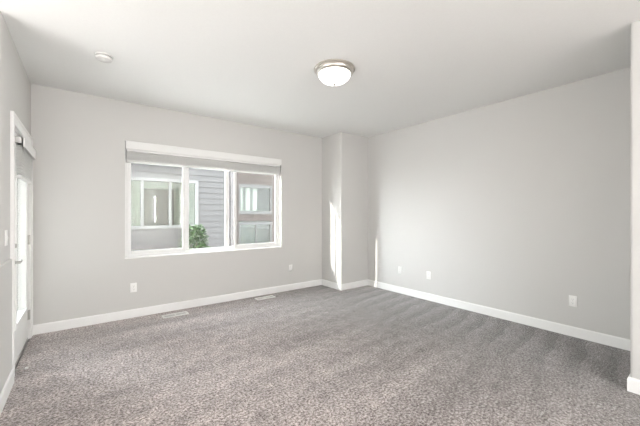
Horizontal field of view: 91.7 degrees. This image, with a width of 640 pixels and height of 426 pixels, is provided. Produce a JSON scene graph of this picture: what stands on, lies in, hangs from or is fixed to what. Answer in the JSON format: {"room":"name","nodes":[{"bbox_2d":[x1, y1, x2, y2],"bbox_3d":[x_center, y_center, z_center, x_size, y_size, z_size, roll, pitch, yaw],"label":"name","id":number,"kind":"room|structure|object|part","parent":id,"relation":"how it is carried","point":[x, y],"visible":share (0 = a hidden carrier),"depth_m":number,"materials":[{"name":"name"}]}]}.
{"room":"empty living room","nodes":[
{"label":"empty living room","id":0,"kind":"room"},
{"bbox_2d":[0,11,30,392],"bbox_3d":[-1.342,0.090,0.865,0.187,3.060,6.200,0,0,-37],"label":"wall","id":1,"kind":"structure","parent":0,"point":[15,85],"depth_m":2.33,"materials":[{"name":"paint"}]},
{"bbox_2d":[5,230,7,245],"bbox_3d":[-2.328,0.177,2.307,0.012,0.117,0.072,0,0,-37],"label":"light switch","id":2,"kind":"object","parent":1,"relation":"attached to","point":[6,231],"visible":1,"depth_m":2.29,"materials":[{"name":"white plastic"}]},
{"bbox_2d":[0,369,13,414],"bbox_3d":[-0.899,1.269,0.448,0.014,0.110,5.000,0,0,-37],"label":"baseboard","id":3,"kind":"structure","parent":1,"relation":"attached to","point":[5,392],"depth_m":2.20,"materials":[{"name":"paint"}]},
{"bbox_2d":[10,110,32,376],"bbox_3d":[-2.841,0.253,2.853,0.240,2.135,1.150,0,0,-37],"label":"door","id":4,"kind":"structure","parent":1,"relation":"in","point":[21,192],"depth_m":2.92,"materials":[{"name":"paint"}]},
{"bbox_3d":[-2.807,0.190,2.879,0.006,1.550,0.608,0,0,-37],"label":"glass","id":5,"kind":"part","parent":4,"relation":"part of","materials":[{"name":"glass"}]},
{"bbox_3d":[-2.784,0.190,2.896,0.014,1.600,0.658,0,0,-37],"label":"glass frame","id":6,"kind":"part","parent":4,"relation":"part of","materials":[{"name":"paint"}]},
{"bbox_2d":[15,136,35,183],"bbox_3d":[-2.760,-0.484,2.914,0.071,0.352,0.728,0,0,-37],"label":"door blind","id":7,"kind":"object","parent":1,"relation":"attached to","point":[25,152],"visible":0.98,"depth_m":2.76,"materials":[{"name":"white fabric"}]},
{"bbox_3d":[-2.764,-0.321,2.912,0.036,0.026,0.700,0,0,-37],"label":"rail","id":8,"kind":"part","parent":7,"relation":"part of","materials":[{"name":"white plastic"}]},
{"bbox_2d":[31,84,321,324],"bbox_3d":[-1.351,0.075,4.861,5.000,3.090,0.180,0,0,-37],"label":"wall","id":9,"kind":"structure","parent":0,"point":[81,268],"depth_m":3.88,"materials":[{"name":"paint"}]},
{"bbox_2d":[130,283,136,292],"bbox_3d":[-2.379,0.939,3.964,0.072,0.117,0.011,0,0,-37],"label":"wall outlet","id":10,"kind":"object","parent":9,"relation":"attached to","point":[133,286],"visible":1,"depth_m":3.96,"materials":[{"name":"white plastic"}]},
{"bbox_2d":[33,279,321,334],"bbox_3d":[-1.552,1.269,4.587,4.001,0.110,0.014,0,0,-37],"label":"baseboard","id":11,"kind":"structure","parent":9,"relation":"attached to","point":[126,314],"depth_m":4.13,"materials":[{"name":"paint"}]},
{"bbox_2d":[125,149,278,256],"bbox_3d":[-1.616,-0.178,4.668,2.254,1.483,0.078,0,0,-37],"label":"window","id":12,"kind":"structure","parent":9,"relation":"in","point":[185,171],"depth_m":4.45,"materials":[{"name":"white plastic"}]},
{"bbox_3d":[-2.197,-0.178,4.210,0.704,1.403,0.022,0,0,-37],"label":"sash","id":13,"kind":"part","parent":12,"relation":"part of","materials":[{"name":"white plastic"}]},
{"bbox_2d":[125,141,280,174],"bbox_3d":[-1.569,-0.791,4.606,2.246,0.266,0.080,0,0,-37],"label":"window blind","id":14,"kind":"object","parent":12,"relation":"attached to","point":[136,152],"visible":1,"depth_m":4.44,"materials":[{"name":"white fabric"}]},
{"bbox_3d":[-1.576,-0.671,4.616,2.222,0.026,0.054,0,0,-37],"label":"rail","id":15,"kind":"part","parent":14,"relation":"part of","materials":[{"name":"white plastic"}]},
{"bbox_3d":[-1.098,-0.178,5.091,0.847,1.399,0.010,0,0,-37],"label":"screen frame","id":16,"kind":"part","parent":12,"relation":"part of","materials":[{"name":"white plastic"}]},
{"bbox_3d":[-1.042,-0.178,5.086,0.765,1.403,0.022,0,0,-37],"label":"sash","id":17,"kind":"part","parent":12,"relation":"part of","materials":[{"name":"white plastic"}]},
{"bbox_2d":[125,246,280,258],"bbox_3d":[-1.577,0.560,4.617,2.262,0.014,0.075,0,0,-37],"label":"trim","id":18,"kind":"structure","parent":9,"relation":"attached to","point":[276,246],"depth_m":4.46,"materials":[{"name":"paint"}]},
{"bbox_2d":[0,285,639,425],"bbox_3d":[0.889,1.350,0.235,6.900,0.060,10.000,0,0,-37],"label":"floor","id":19,"kind":"structure","parent":0,"point":[320,355],"depth_m":2.62,"materials":[{"name":"grey carpet"}]},
{"bbox_2d":[161,311,188,318],"bbox_3d":[-1.890,1.316,4.057,0.310,0.012,0.124,0,0,-37],"label":"floor vent","id":20,"kind":"object","parent":19,"relation":"in","point":[183,312],"visible":1,"depth_m":4.05,"materials":[{"name":"metal"}]},
{"bbox_2d":[255,295,274,299],"bbox_3d":[-0.859,1.316,4.877,0.310,0.012,0.124,0,0,-37],"label":"floor vent","id":21,"kind":"object","parent":19,"relation":"in","point":[270,296],"visible":1,"depth_m":4.88,"materials":[{"name":"metal"}]},
{"bbox_2d":[0,0,639,137],"bbox_3d":[0.814,-1.480,0.259,7.110,0.120,10.130,0,0,-37],"label":"ceiling","id":22,"kind":"structure","parent":0,"point":[252,62],"depth_m":2.70,"materials":[{"name":"paint"}]},
{"bbox_2d":[94,51,113,62],"bbox_3d":[-1.937,-1.395,2.785,0.144,0.050,0.144,0,0,-37],"label":"smoke detector","id":23,"kind":"object","parent":22,"relation":"attached to","point":[104,57],"visible":1,"depth_m":2.75,"materials":[{"name":"plastic"}]},
{"bbox_2d":[314,59,354,85],"bbox_3d":[0.141,-1.337,3.038,0.400,0.166,0.400,0,0,-37],"label":"ceiling light","id":24,"kind":"object","parent":22,"relation":"attached to","point":[332,72],"visible":1,"depth_m":2.93,"materials":[{"name":"white glass"}]},
{"bbox_3d":[0.141,-1.323,3.038,0.316,0.102,0.316,0,0,-37],"label":"lamp shade","id":25,"kind":"part","parent":24,"relation":"part of","materials":[{"name":"white glass"}]},
{"bbox_2d":[322,279,340,289],"bbox_3d":[0.199,1.269,5.576,0.014,0.110,0.554,0,0,-37],"label":"baseboard","id":26,"kind":"structure","parent":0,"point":[327,283],"depth_m":5.56,"materials":[{"name":"paint"}]},
{"bbox_2d":[322,132,367,283],"bbox_3d":[0.466,-0.050,5.787,0.665,2.780,0.540,0,0,-37],"label":"wall column","id":27,"kind":"structure","parent":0,"point":[344,155],"depth_m":5.56,"materials":[{"name":"paint"}]},
{"bbox_2d":[341,279,367,290],"bbox_3d":[0.627,1.269,5.562,0.679,0.110,0.014,0,0,-37],"label":"baseboard","id":28,"kind":"structure","parent":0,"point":[356,284],"depth_m":5.54,"materials":[{"name":"paint"}]},
{"bbox_2d":[368,67,629,339],"bbox_3d":[1.900,-0.025,4.578,0.160,2.890,4.201,0,0,-37],"label":"wall","id":29,"kind":"structure","parent":0,"point":[519,205],"depth_m":3.75,"materials":[{"name":"paint"}]},
{"bbox_2d":[426,271,430,279],"bbox_3d":[1.661,0.939,4.753,0.011,0.117,0.072,0,0,-37],"label":"wall outlet","id":30,"kind":"object","parent":29,"relation":"attached to","point":[428,274],"visible":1,"depth_m":4.75,"materials":[{"name":"white plastic"}]},
{"bbox_2d":[368,279,629,350],"bbox_3d":[1.979,1.269,4.330,0.014,0.110,3.611,0,0,-37],"label":"baseboard","id":31,"kind":"structure","parent":29,"relation":"attached to","point":[618,342],"depth_m":3.75,"materials":[{"name":"paint"}]},
{"bbox_2d":[569,295,576,306],"bbox_3d":[2.727,0.939,3.349,0.011,0.117,0.072,0,0,-37],"label":"wall outlet","id":32,"kind":"object","parent":29,"relation":"attached to","point":[572,299],"visible":1,"depth_m":3.34,"materials":[{"name":"white plastic"}]},
{"bbox_2d":[630,20,639,379],"bbox_3d":[4.463,-0.050,0.403,1.120,2.780,5.649,0,0,-37],"label":"wall","id":33,"kind":"structure","parent":0,"point":[635,26],"depth_m":2.29,"materials":[{"name":"paint"}]},
{"bbox_2d":[627,377,639,394],"bbox_3d":[4.007,1.269,0.066,0.014,0.110,5.663,0,0,-37],"label":"baseboard","id":34,"kind":"structure","parent":33,"relation":"attached to","point":[633,385],"depth_m":2.29,"materials":[{"name":"paint"}]},
{"label":"outside","id":35,"kind":"structure","parent":0,"visible":0},
{"bbox_3d":[-7.031,1.695,5.963,36.000,0.150,42.000,0,0,-37],"label":"ground","id":36,"kind":"structure","parent":35,"visible":0},
{"bbox_2d":[131,163,232,250],"bbox_3d":[-4.656,-1.730,8.706,3.700,6.700,4.500,0,0,-37],"label":"house","id":37,"kind":"structure","parent":36,"relation":"on","point":[156,190],"depth_m":7.90,"materials":[{"name":"grey"}]},
{"bbox_3d":[-5.081,0.270,9.805,0.850,2.100,0.045,0,0,-37],"label":"door","id":38,"kind":"part","parent":37,"relation":"part of","materials":[{"name":"paint"}]},
{"bbox_2d":[179,224,210,248],"bbox_3d":[-2.402,0.907,5.947,0.597,1.429,0.608,0,0,-37],"label":"shrub","id":39,"kind":"object","parent":36,"relation":"on","point":[192,235],"visible":0.32,"depth_m":5.89,"materials":[{"name":"green plant"}]},
{"bbox_2d":[233,172,274,245],"bbox_3d":[-4.265,-1.680,16.218,7.400,7.200,6.000,0,0,-37],"label":"house","id":40,"kind":"structure","parent":36,"relation":"on","point":[255,193],"depth_m":14.38,"materials":[{"name":"brown"}]},
{"bbox_2d":[241,187,242,210],"bbox_3d":[-3.548,-0.655,13.832,0.220,1.150,0.040,0,0,-37],"label":"curtain","id":41,"kind":"object","parent":40,"relation":"hanging from","point":[241,187],"depth_m":13.87,"materials":[{"name":"fabric"}]},
{"bbox_2d":[246,188,249,210],"bbox_3d":[-3.261,-0.655,14.049,0.220,1.150,0.040,0,0,-37],"label":"curtain","id":42,"kind":"object","parent":40,"relation":"hanging from","point":[247,189],"depth_m":14.06,"materials":[{"name":"fabric"}]},
{"bbox_2d":[253,188,256,210],"bbox_3d":[-2.990,-0.655,14.255,0.220,1.150,0.040,0,0,-37],"label":"curtain","id":43,"kind":"object","parent":40,"relation":"hanging from","point":[254,189],"depth_m":14.26,"materials":[{"name":"fabric"}]}
]}

